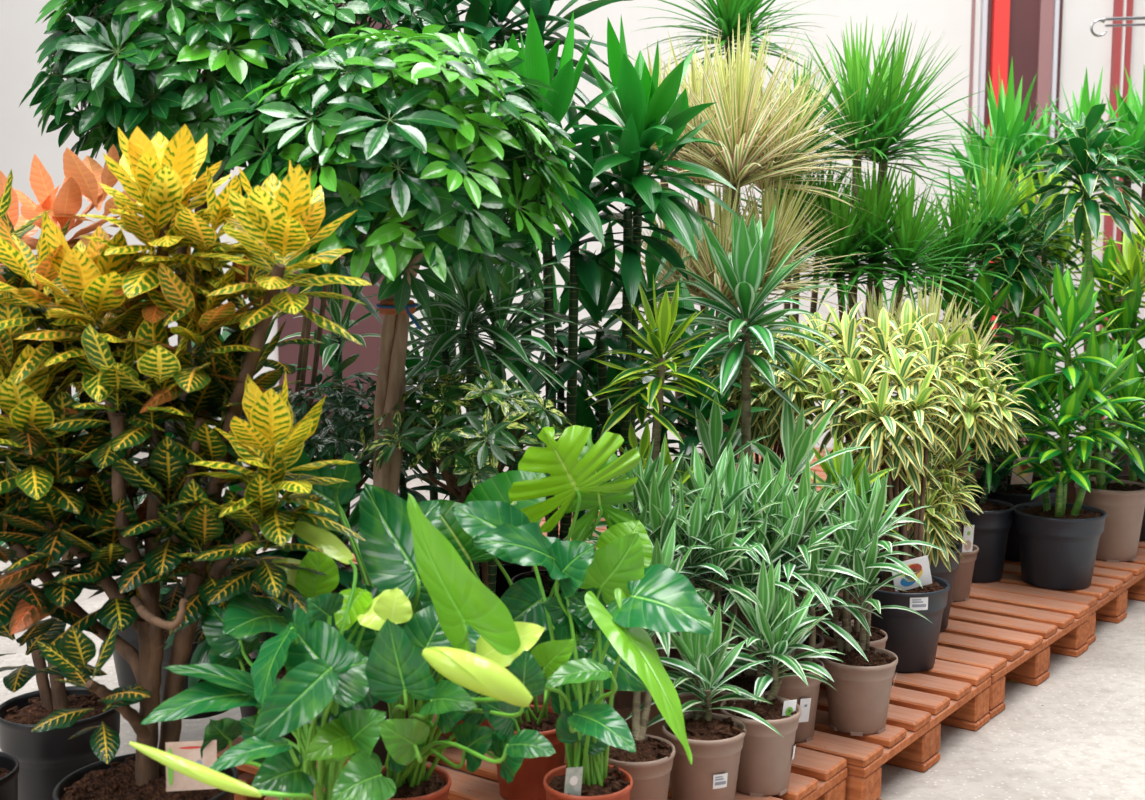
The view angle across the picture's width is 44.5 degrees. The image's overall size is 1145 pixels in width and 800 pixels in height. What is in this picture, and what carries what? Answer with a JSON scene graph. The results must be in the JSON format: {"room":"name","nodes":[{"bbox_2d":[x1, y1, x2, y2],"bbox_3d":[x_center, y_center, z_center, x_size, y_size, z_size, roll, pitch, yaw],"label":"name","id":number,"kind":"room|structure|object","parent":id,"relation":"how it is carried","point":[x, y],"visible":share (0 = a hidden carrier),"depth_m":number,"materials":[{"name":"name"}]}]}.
{"room":"plant shop","nodes":[
{"label":"plant shop","id":0,"kind":"room"},
{"bbox_2d":[0,0,1144,446],"bbox_3d":[0.000,-1.910,8.434,28.000,4.500,0.200,0,7,0],"label":"wall","id":1,"kind":"structure","parent":0,"point":[20,37],"depth_m":8.33,"materials":[{"name":"white paint"}]},
{"bbox_2d":[277,3,391,445],"bbox_3d":[-1.429,-1.847,8.326,0.713,4.300,0.030,0,7,0],"label":"door","id":2,"kind":"structure","parent":1,"relation":"in","point":[368,359],"depth_m":8.49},
{"bbox_2d":[988,0,1009,374],"bbox_3d":[2.517,-1.843,8.296,0.089,4.300,0.090,0,7,0],"label":"trim","id":3,"kind":"structure","parent":1,"relation":"attached to","point":[1000,17],"depth_m":8.23,"materials":[{"name":"red paint"}]},
{"bbox_2d":[970,0,1059,327],"bbox_3d":[2.637,-1.845,8.306,0.443,4.300,0.070,0,7,0],"label":"trim","id":4,"kind":"structure","parent":1,"relation":"attached to","point":[984,3],"depth_m":8.27,"materials":[{"name":"grey metal"}]},
{"bbox_2d":[983,0,1062,444],"bbox_3d":[2.667,-1.846,8.316,0.443,4.300,0.050,0,7,0],"label":"door","id":5,"kind":"structure","parent":1,"relation":"in","point":[1031,21],"depth_m":8.28,"materials":[{"name":"red"}]},
{"bbox_2d":[1099,0,1133,419],"bbox_3d":[3.249,-1.846,8.316,0.098,4.300,0.050,0,7,0],"label":"trim","id":6,"kind":"structure","parent":1,"relation":"attached to","point":[1118,4],"depth_m":8.28,"materials":[{"name":"red paint"}]},
{"bbox_2d":[0,447,1144,799],"bbox_3d":[0.000,0.629,6.116,28.000,0.100,20.000,0,7,0],"label":"floor","id":7,"kind":"structure","parent":0,"point":[1078,733],"depth_m":3.66,"materials":[{"name":"concrete"}]},
{"bbox_2d":[0,169,52,799],"bbox_3d":[-1.070,0.290,2.546,0.315,1.403,0.302,0,7,0],"label":"plant","id":8,"kind":"object","parent":7,"relation":"on","point":[9,764],"visible":0.34,"depth_m":2.52,"materials":[{"name":"brown plant"}]},
{"bbox_2d":[0,144,136,799],"bbox_3d":[-1.056,0.216,2.892,0.458,1.468,0.293,0,7,0],"label":"plant","id":9,"kind":"object","parent":7,"relation":"on","point":[45,758],"visible":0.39,"depth_m":2.85,"materials":[{"name":"brown plant"}]},
{"bbox_2d":[0,300,321,686],"bbox_3d":[-1.066,0.204,3.529,0.885,1.054,0.515,0,7,0],"label":"potted plant","id":10,"kind":"object","parent":7,"relation":"on","point":[125,675],"visible":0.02,"depth_m":3.51,"materials":[{"name":"black plant"}]},
{"bbox_2d":[107,619,164,686],"bbox_3d":[-1.073,0.629,3.586,0.244,0.197,0.244,0,7,0],"label":"pot","id":11,"kind":"object","parent":10,"relation":"on","point":[125,675],"depth_m":3.50,"materials":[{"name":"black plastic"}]},
{"bbox_2d":[18,0,340,718],"bbox_3d":[-0.844,-0.126,3.144,0.701,1.800,0.648,0,7,0],"label":"tree","id":12,"kind":"object","parent":7,"relation":"on","point":[134,63],"visible":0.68,"depth_m":2.87,"materials":[{"name":"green plant"}]},
{"bbox_2d":[264,790,324,799],"bbox_3d":[-0.334,0.957,2.291,1.202,0.144,0.804,5,8,37],"label":"pallet","id":13,"kind":"object","parent":7,"relation":"on","point":[314,793],"visible":0.21,"depth_m":2.87,"materials":[{"name":"brown wood"}]},
{"bbox_2d":[0,124,371,799],"bbox_3d":[-0.748,0.191,2.475,0.839,1.327,0.499,0,7,3],"label":"plant","id":14,"kind":"object","parent":13,"relation":"on","point":[97,318],"visible":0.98,"depth_m":2.37,"materials":[{"name":"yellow plant"}]},
{"bbox_2d":[129,521,397,799],"bbox_3d":[-0.465,0.553,2.249,0.382,0.667,0.461,0,7,0],"label":"philodendron","id":15,"kind":"object","parent":13,"relation":"on","point":[324,686],"visible":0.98,"depth_m":2.20,"materials":[{"name":"plant"}]},
{"bbox_2d":[292,452,555,799],"bbox_3d":[-0.263,0.481,2.437,0.302,0.766,0.697,-3,7,-24],"label":"philodendron","id":16,"kind":"object","parent":13,"relation":"on","point":[460,618],"visible":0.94,"depth_m":2.26,"materials":[{"name":"plant"}]},
{"bbox_2d":[381,764,451,799],"bbox_3d":[-0.307,0.772,2.558,0.173,0.160,0.173,0,7,0],"label":"pot","id":17,"kind":"object","parent":16,"relation":"on","point":[435,786],"depth_m":2.52,"materials":[{"name":"ceramic"}]},
{"bbox_2d":[249,553,360,655],"bbox_3d":[-0.604,0.694,4.515,1.202,0.144,0.804,5,8,37],"label":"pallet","id":18,"kind":"object","parent":7,"relation":"on","point":[354,558],"visible":0.02,"depth_m":5.00,"materials":[{"name":"brown wood"}]},
{"bbox_2d":[279,257,381,592],"bbox_3d":[-0.649,0.023,3.905,0.348,1.327,0.378,4,8,31],"label":"potted plant","id":19,"kind":"object","parent":18,"relation":"on","point":[331,348],"visible":0.16,"depth_m":3.85,"materials":[{"name":"green plant"}]},
{"bbox_2d":[357,0,635,598],"bbox_3d":[-0.254,-0.347,3.896,0.881,2.063,0.676,0,7,0],"label":"potted plant","id":20,"kind":"object","parent":18,"relation":"on","point":[481,16],"visible":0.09,"depth_m":3.80,"materials":[{"name":"green plant"}]},
{"bbox_2d":[479,563,531,598],"bbox_3d":[-0.242,0.560,4.005,0.264,0.237,0.264,0,7,0],"label":"pot","id":21,"kind":"object","parent":20,"relation":"on","point":[512,569],"depth_m":3.89,"materials":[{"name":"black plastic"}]},
{"bbox_2d":[242,0,450,658],"bbox_3d":[-0.599,-0.224,3.584,0.604,1.892,0.563,0,7,0],"label":"tree","id":22,"kind":"object","parent":7,"relation":"on","point":[335,20],"visible":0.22,"depth_m":3.41,"materials":[{"name":"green plant"}]},
{"bbox_2d":[217,691,846,799],"bbox_3d":[-0.113,0.858,3.125,1.202,0.144,0.804,5,8,36],"label":"pallet","id":23,"kind":"object","parent":7,"relation":"on","point":[814,775],"visible":0.14,"depth_m":3.03,"materials":[{"name":"brown wood"}]},
{"bbox_2d":[160,431,371,743],"bbox_3d":[-0.667,0.417,3.156,0.545,0.719,0.420,0,7,0],"label":"potted plant","id":24,"kind":"object","parent":23,"relation":"on","point":[200,655],"visible":0.06,"depth_m":3.13,"materials":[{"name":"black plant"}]},
{"bbox_2d":[238,657,310,743],"bbox_3d":[-0.672,0.691,3.190,0.203,0.167,0.203,0,7,0],"label":"pot","id":25,"kind":"object","parent":24,"relation":"on","point":[246,711],"depth_m":3.13,"materials":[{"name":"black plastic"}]},
{"bbox_2d":[241,373,426,592],"bbox_3d":[-0.563,0.345,3.363,0.507,0.820,0.420,0,7,0],"label":"potted plant","id":26,"kind":"object","parent":23,"relation":"on","point":[342,421],"visible":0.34,"depth_m":3.25,"materials":[{"name":"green plant"}]},
{"bbox_2d":[212,24,593,765],"bbox_3d":[-0.357,0.013,2.952,0.746,1.569,0.690,5,8,36],"label":"tree","id":27,"kind":"object","parent":23,"relation":"on","point":[452,176],"visible":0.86,"depth_m":2.70,"materials":[{"name":"green plant"}]},
{"bbox_2d":[338,329,554,584],"bbox_3d":[-0.309,0.253,3.682,0.584,0.922,0.616,0,7,0],"label":"potted plant","id":28,"kind":"object","parent":23,"relation":"on","point":[403,492],"visible":0.07,"depth_m":3.62,"materials":[{"name":"plant"}]},
{"bbox_2d":[356,365,571,750],"bbox_3d":[-0.234,0.360,3.042,0.501,0.866,0.446,0,7,0],"label":"potted plant","id":29,"kind":"object","parent":23,"relation":"on","point":[471,464],"visible":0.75,"depth_m":2.91,"materials":[{"name":"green plant"}]},
{"bbox_2d":[451,665,509,750],"bbox_3d":[-0.208,0.699,3.181,0.183,0.160,0.183,0,7,0],"label":"pot","id":30,"kind":"object","parent":29,"relation":"on","point":[485,723],"depth_m":3.12,"materials":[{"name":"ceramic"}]},
{"bbox_2d":[351,217,588,593],"bbox_3d":[-0.239,0.125,3.332,0.561,1.267,0.570,0,7,0],"label":"dracaena","id":31,"kind":"object","parent":23,"relation":"on","point":[443,314],"visible":0.39,"depth_m":3.30,"materials":[{"name":"green plant"}]},
{"bbox_2d":[409,425,651,799],"bbox_3d":[-0.110,0.430,2.788,0.530,0.786,0.301,0,7,0],"label":"monstera","id":32,"kind":"object","parent":23,"relation":"on","point":[580,473],"visible":0.51,"depth_m":2.72,"materials":[{"name":"plant"}]},
{"bbox_2d":[488,705,564,799],"bbox_3d":[-0.088,0.733,2.886,0.172,0.160,0.173,0,7,0],"label":"pot","id":33,"kind":"object","parent":32,"relation":"on","point":[527,784],"depth_m":2.83,"materials":[{"name":"ceramic"}]},
{"bbox_2d":[452,501,715,799],"bbox_3d":[0.014,0.528,2.464,0.465,0.668,0.370,0,7,0],"label":"philodendron","id":34,"kind":"object","parent":23,"relation":"on","point":[656,597],"visible":0.98,"depth_m":2.48,"materials":[{"name":"plant"}]},
{"bbox_2d":[543,765,632,799],"bbox_3d":[0.028,0.769,2.538,0.162,0.170,0.162,0,7,0],"label":"pot","id":35,"kind":"object","parent":34,"relation":"on","point":[616,783],"depth_m":2.50,"materials":[{"name":"ceramic"}]},
{"bbox_2d":[563,440,695,746],"bbox_3d":[0.119,0.435,3.133,0.338,0.697,0.369,0,7,0],"label":"dracaena","id":36,"kind":"object","parent":23,"relation":"on","point":[648,474],"visible":0.05,"depth_m":3.12,"materials":[{"name":"green plant"}]},
{"bbox_2d":[603,521,710,799],"bbox_3d":[0.139,0.543,2.827,0.285,0.554,0.446,0,7,0],"label":"dracaena","id":37,"kind":"object","parent":23,"relation":"on","point":[649,767],"visible":0.41,"depth_m":2.70,"materials":[{"name":"green plant"}]},
{"bbox_2d":[608,734,675,799],"bbox_3d":[0.119,0.752,2.707,0.158,0.166,0.158,0,7,0],"label":"pot","id":38,"kind":"object","parent":37,"relation":"on","point":[649,767],"depth_m":2.65,"materials":[{"name":"beige plastic"}]},
{"bbox_2d":[585,436,790,737],"bbox_3d":[0.210,0.433,3.084,0.473,0.713,0.395,4,8,28],"label":"dracaena","id":39,"kind":"object","parent":23,"relation":"on","point":[692,528],"visible":0.41,"depth_m":3.04,"materials":[{"name":"green plant"}]},
{"bbox_2d":[640,691,693,737],"bbox_3d":[0.213,0.706,3.104,0.162,0.166,0.162,0,7,0],"label":"pot","id":40,"kind":"object","parent":39,"relation":"on","point":[655,729],"depth_m":3.04,"materials":[{"name":"beige plastic"}]},
{"bbox_2d":[625,601,783,799],"bbox_3d":[0.260,0.611,2.851,0.315,0.414,0.282,0,7,0],"label":"dracaena","id":41,"kind":"object","parent":23,"relation":"on","point":[715,741],"visible":0.85,"depth_m":2.79,"materials":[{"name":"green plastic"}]},
{"bbox_2d":[662,712,745,799],"bbox_3d":[0.263,0.738,2.811,0.168,0.171,0.168,0,7,0],"label":"pot","id":42,"kind":"object","parent":41,"relation":"on","point":[715,741],"depth_m":2.75,"materials":[{"name":"beige plastic"}]},
{"bbox_2d":[670,440,830,713],"bbox_3d":[0.363,0.432,3.171,0.475,0.694,0.398,0,7,0],"label":"dracaena","id":43,"kind":"object","parent":23,"relation":"on","point":[735,485],"visible":0.34,"depth_m":3.13,"materials":[{"name":"green plant"}]},
{"bbox_2d":[711,671,771,713],"bbox_3d":[0.375,0.706,3.104,0.162,0.166,0.162,0,7,0],"label":"pot","id":44,"kind":"object","parent":43,"relation":"on","point":[745,680],"depth_m":3.08,"materials":[{"name":"beige plastic"}]},
{"bbox_2d":[711,558,845,797],"bbox_3d":[0.420,0.564,2.999,0.328,0.473,0.353,0,7,0],"label":"dracaena","id":45,"kind":"object","parent":23,"relation":"on","point":[765,762],"visible":0.89,"depth_m":2.94,"materials":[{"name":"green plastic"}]},
{"bbox_2d":[720,694,800,797],"bbox_3d":[0.391,0.724,2.925,0.168,0.171,0.168,0,7,0],"label":"pot","id":46,"kind":"object","parent":45,"relation":"on","point":[765,762],"depth_m":2.87,"materials":[{"name":"beige plastic"}]},
{"bbox_2d":[541,507,606,530],"bbox_3d":[0.374,0.542,5.810,1.202,0.144,0.804,5,8,37],"label":"pallet","id":47,"kind":"object","parent":7,"relation":"on","point":[543,518],"visible":0.02,"depth_m":5.65,"materials":[{"name":"brown wood"}]},
{"bbox_2d":[625,0,837,410],"bbox_3d":[0.581,-0.591,5.078,0.804,2.271,0.758,-4,8,-28],"label":"tree","id":48,"kind":"object","parent":47,"relation":"on","point":[726,12],"visible":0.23,"depth_m":4.96,"materials":[{"name":"green plant"}]},
{"bbox_2d":[589,648,990,799],"bbox_3d":[0.395,0.783,3.761,1.202,0.144,0.804,5,8,36],"label":"pallet","id":49,"kind":"object","parent":7,"relation":"on","point":[947,693],"visible":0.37,"depth_m":3.40,"materials":[{"name":"brown wood"}]},
{"bbox_2d":[491,8,679,651],"bbox_3d":[-0.045,-0.099,3.450,0.583,1.675,0.654,6,9,40],"label":"potted plant","id":50,"kind":"object","parent":49,"relation":"on","point":[536,64],"visible":0.37,"depth_m":3.34,"materials":[{"name":"green plant"}]},
{"bbox_2d":[474,243,770,570],"bbox_3d":[0.134,0.104,3.909,0.849,1.164,0.555,2,7,17],"label":"potted plant","id":51,"kind":"object","parent":49,"relation":"on","point":[561,307],"visible":0.09,"depth_m":3.84,"materials":[{"name":"green plant"}]},
{"bbox_2d":[522,16,739,528],"bbox_3d":[0.129,-0.122,3.618,0.579,1.681,0.783,0,7,0],"label":"potted plant","id":52,"kind":"object","parent":49,"relation":"on","point":[650,113],"visible":0.51,"depth_m":3.42,"materials":[{"name":"green plant"}]},
{"bbox_2d":[545,208,759,606],"bbox_3d":[0.177,0.082,3.851,0.738,1.222,0.596,-6,9,-43],"label":"potted plant","id":53,"kind":"object","parent":49,"relation":"on","point":[585,416],"visible":0.13,"depth_m":3.86,"materials":[{"name":"green plant"}]},
{"bbox_2d":[585,276,729,710],"bbox_3d":[0.198,0.226,3.359,0.343,1.058,0.351,0,7,0],"label":"dracaena","id":54,"kind":"object","parent":49,"relation":"on","point":[665,314],"visible":0.5,"depth_m":3.29,"materials":[{"name":"green plant"}]},
{"bbox_2d":[619,421,755,711],"bbox_3d":[0.255,0.406,3.287,0.370,0.718,0.291,0,7,0],"label":"dracaena","id":55,"kind":"object","parent":49,"relation":"on","point":[645,445],"visible":0.09,"depth_m":3.27,"materials":[{"name":"green plant"}]},
{"bbox_2d":[597,168,863,574],"bbox_3d":[0.464,-0.044,4.310,0.830,1.364,0.795,-6,9,-43],"label":"tree","id":56,"kind":"object","parent":49,"relation":"on","point":[784,240],"visible":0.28,"depth_m":4.20,"materials":[{"name":"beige plant"}]},
{"bbox_2d":[645,443,823,659],"bbox_3d":[0.375,0.424,3.385,0.482,0.660,0.326,0,7,0],"label":"dracaena","id":57,"kind":"object","parent":49,"relation":"on","point":[681,466],"visible":0.09,"depth_m":3.34,"materials":[{"name":"green plant"}]},
{"bbox_2d":[642,203,849,671],"bbox_3d":[0.411,0.132,3.454,0.532,1.224,0.480,-6,9,-43],"label":"dracaena","id":58,"kind":"object","parent":49,"relation":"on","point":[743,270],"visible":0.53,"depth_m":3.36,"materials":[{"name":"green plant"}]},
{"bbox_2d":[666,389,870,671],"bbox_3d":[0.408,0.360,3.395,0.616,0.784,0.400,3,7,25],"label":"dracaena","id":59,"kind":"object","parent":49,"relation":"on","point":[798,442],"visible":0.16,"depth_m":3.34,"materials":[{"name":"green plant"}]},
{"bbox_2d":[713,454,881,742],"bbox_3d":[0.495,0.450,3.208,0.400,0.650,0.385,3,7,21],"label":"dracaena","id":60,"kind":"object","parent":49,"relation":"on","point":[791,687],"visible":0.48,"depth_m":3.16,"materials":[{"name":"green plant"}]},
{"bbox_2d":[765,658,823,742],"bbox_3d":[0.498,0.689,3.223,0.158,0.171,0.158,0,7,0],"label":"pot","id":61,"kind":"object","parent":60,"relation":"on","point":[791,687],"depth_m":3.16,"materials":[{"name":"beige plastic"}]},
{"bbox_2d":[792,444,924,679],"bbox_3d":[0.680,0.422,3.485,0.381,0.640,0.378,6,9,43],"label":"dracaena","id":62,"kind":"object","parent":49,"relation":"on","point":[848,467],"visible":0.22,"depth_m":3.44,"materials":[{"name":"green plant"}]},
{"bbox_2d":[805,605,853,679],"bbox_3d":[0.675,0.639,3.666,0.162,0.166,0.162,0,7,0],"label":"pot","id":63,"kind":"object","parent":62,"relation":"on","point":[819,613],"depth_m":3.60,"materials":[{"name":"beige plastic"}]},
{"bbox_2d":[810,431,910,648],"bbox_3d":[0.676,0.409,3.475,0.332,0.669,0.280,0,7,0],"label":"dracaena","id":64,"kind":"object","parent":49,"relation":"on","point":[878,637],"visible":0.33,"depth_m":3.45,"materials":[{"name":"green plant"}]},
{"bbox_2d":[821,624,887,648],"bbox_3d":[0.703,0.661,3.501,0.162,0.161,0.162,0,7,0],"label":"pot","id":65,"kind":"object","parent":64,"relation":"on","point":[878,637],"depth_m":3.47,"materials":[{"name":"beige plastic"}]},
{"bbox_2d":[780,471,946,735],"bbox_3d":[0.680,0.467,3.301,0.371,0.593,0.364,-4,8,-29],"label":"dracaena","id":66,"kind":"object","parent":49,"relation":"on","point":[859,703],"visible":0.82,"depth_m":3.25,"materials":[{"name":"green plant"}]},
{"bbox_2d":[821,646,897,735],"bbox_3d":[0.670,0.682,3.282,0.179,0.171,0.179,0,7,0],"label":"pot","id":67,"kind":"object","parent":66,"relation":"on","point":[859,703],"depth_m":3.22,"materials":[{"name":"beige plastic"}]},
{"bbox_2d":[774,299,977,671],"bbox_3d":[0.842,0.208,3.904,0.559,0.959,0.685,0,7,0],"label":"dracaena","id":68,"kind":"object","parent":49,"relation":"on","point":[913,638],"visible":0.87,"depth_m":3.72,"materials":[{"name":"plant"}]},
{"bbox_2d":[871,571,949,671],"bbox_3d":[0.882,0.597,3.756,0.248,0.222,0.248,0,7,0],"label":"pot","id":69,"kind":"object","parent":68,"relation":"on","point":[913,638],"depth_m":3.67,"materials":[{"name":"plastic"}]},
{"bbox_2d":[804,586,1089,718],"bbox_3d":[0.894,0.705,4.423,1.202,0.144,0.804,5,8,37],"label":"pallet","id":70,"kind":"object","parent":7,"relation":"on","point":[1013,636],"visible":0.27,"depth_m":4.11,"materials":[{"name":"brown wood"}]},
{"bbox_2d":[576,14,894,471],"bbox_3d":[0.501,-0.267,4.338,1.017,1.802,0.990,-2,7,-18],"label":"tree","id":71,"kind":"object","parent":70,"relation":"on","point":[758,142],"visible":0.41,"depth_m":4.18,"materials":[{"name":"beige plant"}]},
{"bbox_2d":[670,314,826,607],"bbox_3d":[0.585,0.205,4.081,0.435,0.924,0.545,-6,9,-42],"label":"dracaena","id":72,"kind":"object","parent":70,"relation":"on","point":[762,425],"visible":0.34,"depth_m":3.94,"materials":[{"name":"plant"}]},
{"bbox_2d":[823,275,1032,534],"bbox_3d":[1.056,0.120,4.376,0.740,1.024,0.599,1,7,12],"label":"dracaena","id":73,"kind":"object","parent":70,"relation":"on","point":[873,311],"visible":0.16,"depth_m":4.33,"materials":[{"name":"green plant"}]},
{"bbox_2d":[876,436,985,631],"bbox_3d":[1.020,0.378,4.035,0.324,0.590,0.407,2,7,17],"label":"dracaena","id":74,"kind":"object","parent":70,"relation":"on","point":[943,565],"visible":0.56,"depth_m":3.97,"materials":[{"name":"plant"}]},
{"bbox_2d":[876,534,961,631],"bbox_3d":[1.009,0.542,4.112,0.254,0.247,0.254,0,7,0],"label":"pot","id":75,"kind":"object","parent":74,"relation":"on","point":[941,571],"depth_m":4.03,"materials":[{"name":"plastic"}]},
{"bbox_2d":[889,305,1043,602],"bbox_3d":[1.139,0.188,4.198,0.437,0.939,0.543,-2,7,-20],"label":"dracaena","id":76,"kind":"object","parent":70,"relation":"on","point":[985,410],"visible":0.56,"depth_m":4.09,"materials":[{"name":"beige plant"}]},
{"bbox_2d":[951,542,978,602],"bbox_3d":[1.196,0.546,4.455,0.183,0.166,0.183,0,7,0],"label":"pot","id":77,"kind":"object","parent":76,"relation":"on","point":[964,573],"depth_m":4.39,"materials":[{"name":"beige plastic"}]},
{"bbox_2d":[896,523,1144,645],"bbox_3d":[1.374,0.630,5.066,1.202,0.144,0.804,5,8,37],"label":"pallet","id":78,"kind":"object","parent":7,"relation":"on","point":[1112,583],"visible":0.16,"depth_m":4.68,"materials":[{"name":"brown wood"}]},
{"bbox_2d":[711,53,891,538],"bbox_3d":[0.809,-0.328,4.975,0.723,1.773,0.649,5,8,35],"label":"tree","id":79,"kind":"object","parent":78,"relation":"on","point":[827,185],"visible":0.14,"depth_m":4.88,"materials":[{"name":"green plant"}]},
{"bbox_2d":[766,143,991,502],"bbox_3d":[0.946,-0.127,4.656,0.777,1.448,0.752,-4,8,-30],"label":"tree","id":80,"kind":"object","parent":78,"relation":"on","point":[907,237],"visible":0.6,"depth_m":4.53,"materials":[{"name":"green plant"}]},
{"bbox_2d":[765,12,1016,573],"bbox_3d":[1.025,-0.345,4.740,0.888,1.862,0.898,1,7,6],"label":"tree","id":81,"kind":"object","parent":78,"relation":"on","point":[884,103],"visible":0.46,"depth_m":4.59,"materials":[{"name":"green plant"}]},
{"bbox_2d":[860,139,1077,504],"bbox_3d":[1.408,-0.185,4.980,0.788,1.488,0.672,-3,7,-21],"label":"tree","id":82,"kind":"object","parent":78,"relation":"on","point":[994,194],"visible":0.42,"depth_m":4.85,"materials":[{"name":"green plant"}]},
{"bbox_2d":[928,358,1041,581],"bbox_3d":[1.325,0.214,4.697,0.488,0.761,0.381,-4,8,-33],"label":"potted plant","id":83,"kind":"object","parent":78,"relation":"on","point":[992,526],"visible":0.41,"depth_m":4.62,"materials":[{"name":"plastic"}]},
{"bbox_2d":[962,498,1014,581],"bbox_3d":[1.355,0.472,4.708,0.244,0.247,0.244,0,7,0],"label":"pot","id":84,"kind":"object","parent":83,"relation":"on","point":[992,526],"depth_m":4.62,"materials":[{"name":"plastic"}]},
{"bbox_2d":[914,260,1064,497],"bbox_3d":[1.467,0.021,5.008,0.611,1.072,0.499,-6,9,-44],"label":"plant","id":85,"kind":"object","parent":78,"relation":"on","point":[1030,303],"visible":0.25,"depth_m":4.88,"materials":[{"name":"plant"}]},
{"bbox_2d":[945,328,1071,561],"bbox_3d":[1.532,0.143,4.973,0.524,0.839,0.377,-4,8,-33],"label":"potted plant","id":86,"kind":"object","parent":78,"relation":"on","point":[1015,491],"visible":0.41,"depth_m":4.92,"materials":[{"name":"plant"}]},
{"bbox_2d":[983,482,1055,561],"bbox_3d":[1.600,0.437,5.005,0.264,0.247,0.264,0,7,0],"label":"pot","id":87,"kind":"object","parent":86,"relation":"on","point":[1015,494],"depth_m":4.93,"materials":[{"name":"plastic"}]},
{"bbox_2d":[988,258,1144,589],"bbox_3d":[1.605,0.076,4.538,0.505,1.074,0.507,0,7,0],"label":"plant","id":88,"kind":"object","parent":78,"relation":"on","point":[1058,541],"visible":0.98,"depth_m":4.50,"materials":[{"name":"plant"}]},
{"bbox_2d":[1011,103,1144,561],"bbox_3d":[1.796,-0.201,4.782,0.599,1.574,0.473,-2,7,-18],"label":"plant","id":89,"kind":"object","parent":78,"relation":"on","point":[1124,505],"visible":0.82,"depth_m":4.72,"materials":[{"name":"green plant"}]},
{"bbox_2d":[1137,541,1144,555],"bbox_3d":[1.863,0.553,5.713,1.202,0.144,0.804,5,8,37],"label":"pallet","id":90,"kind":"object","parent":7,"relation":"on","point":[1141,546],"visible":0.02,"depth_m":5.15,"materials":[{"name":"brown wood"}]},
{"bbox_2d":[923,57,1080,481],"bbox_3d":[1.739,-0.446,5.678,0.758,1.843,0.742,0,7,0],"label":"yucca plant","id":91,"kind":"object","parent":90,"relation":"on","point":[1007,120],"visible":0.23,"depth_m":5.56,"materials":[{"name":"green plant"}]},
{"bbox_2d":[967,199,1083,482],"bbox_3d":[1.694,-0.097,5.151,0.375,1.272,0.933,5,8,34],"label":"plant","id":92,"kind":"object","parent":90,"relation":"on","point":[1016,295],"visible":0.43,"depth_m":4.84,"materials":[{"name":"green plant"}]},
{"bbox_2d":[945,148,1112,463],"bbox_3d":[1.857,-0.239,5.466,0.631,1.482,1.025,6,9,41],"label":"dracaena","id":93,"kind":"object","parent":90,"relation":"on","point":[1047,202],"visible":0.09,"depth_m":5.21,"materials":[{"name":"green plant"}]},
{"bbox_2d":[1039,327,1144,503],"bbox_3d":[1.885,0.134,5.013,0.484,0.855,0.734,0,7,0],"label":"plant","id":94,"kind":"object","parent":90,"relation":"on","point":[1130,414],"visible":0.33,"depth_m":4.82,"materials":[{"name":"green plant"}]},
{"bbox_2d":[1070,238,1144,467],"bbox_3d":[2.148,-0.041,5.256,0.624,1.137,0.701,0,7,0],"label":"plant","id":95,"kind":"object","parent":90,"relation":"on","point":[1131,303],"visible":0.33,"depth_m":5.19,"materials":[{"name":"plant"}]},
{"bbox_2d":[1079,202,1144,540],"bbox_3d":[2.143,-0.130,5.273,0.442,1.309,0.566,6,9,41],"label":"dracaena","id":96,"kind":"object","parent":90,"relation":"on","point":[1132,260],"visible":0.44,"depth_m":5.20,"materials":[{"name":"green plant"}]},
{"bbox_2d":[1115,475,1144,540],"bbox_3d":[2.149,0.413,5.335,0.244,0.217,0.244,0,7,0],"label":"pot","id":97,"kind":"object","parent":96,"relation":"on","point":[1120,477],"depth_m":5.29,"materials":[{"name":"brown plastic"}]},
{"bbox_3d":[2.352,0.477,6.361,1.202,0.144,0.804,5,8,37],"label":"pallet","id":98,"kind":"object","parent":7,"relation":"on","visible":0},
{"bbox_2d":[1015,65,1144,474],"bbox_3d":[2.268,-0.503,5.954,0.967,1.891,0.761,-3,7,-23],"label":"yucca plant","id":99,"kind":"object","parent":98,"relation":"on","point":[1135,126],"visible":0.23,"depth_m":5.81,"materials":[{"name":"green plant"}]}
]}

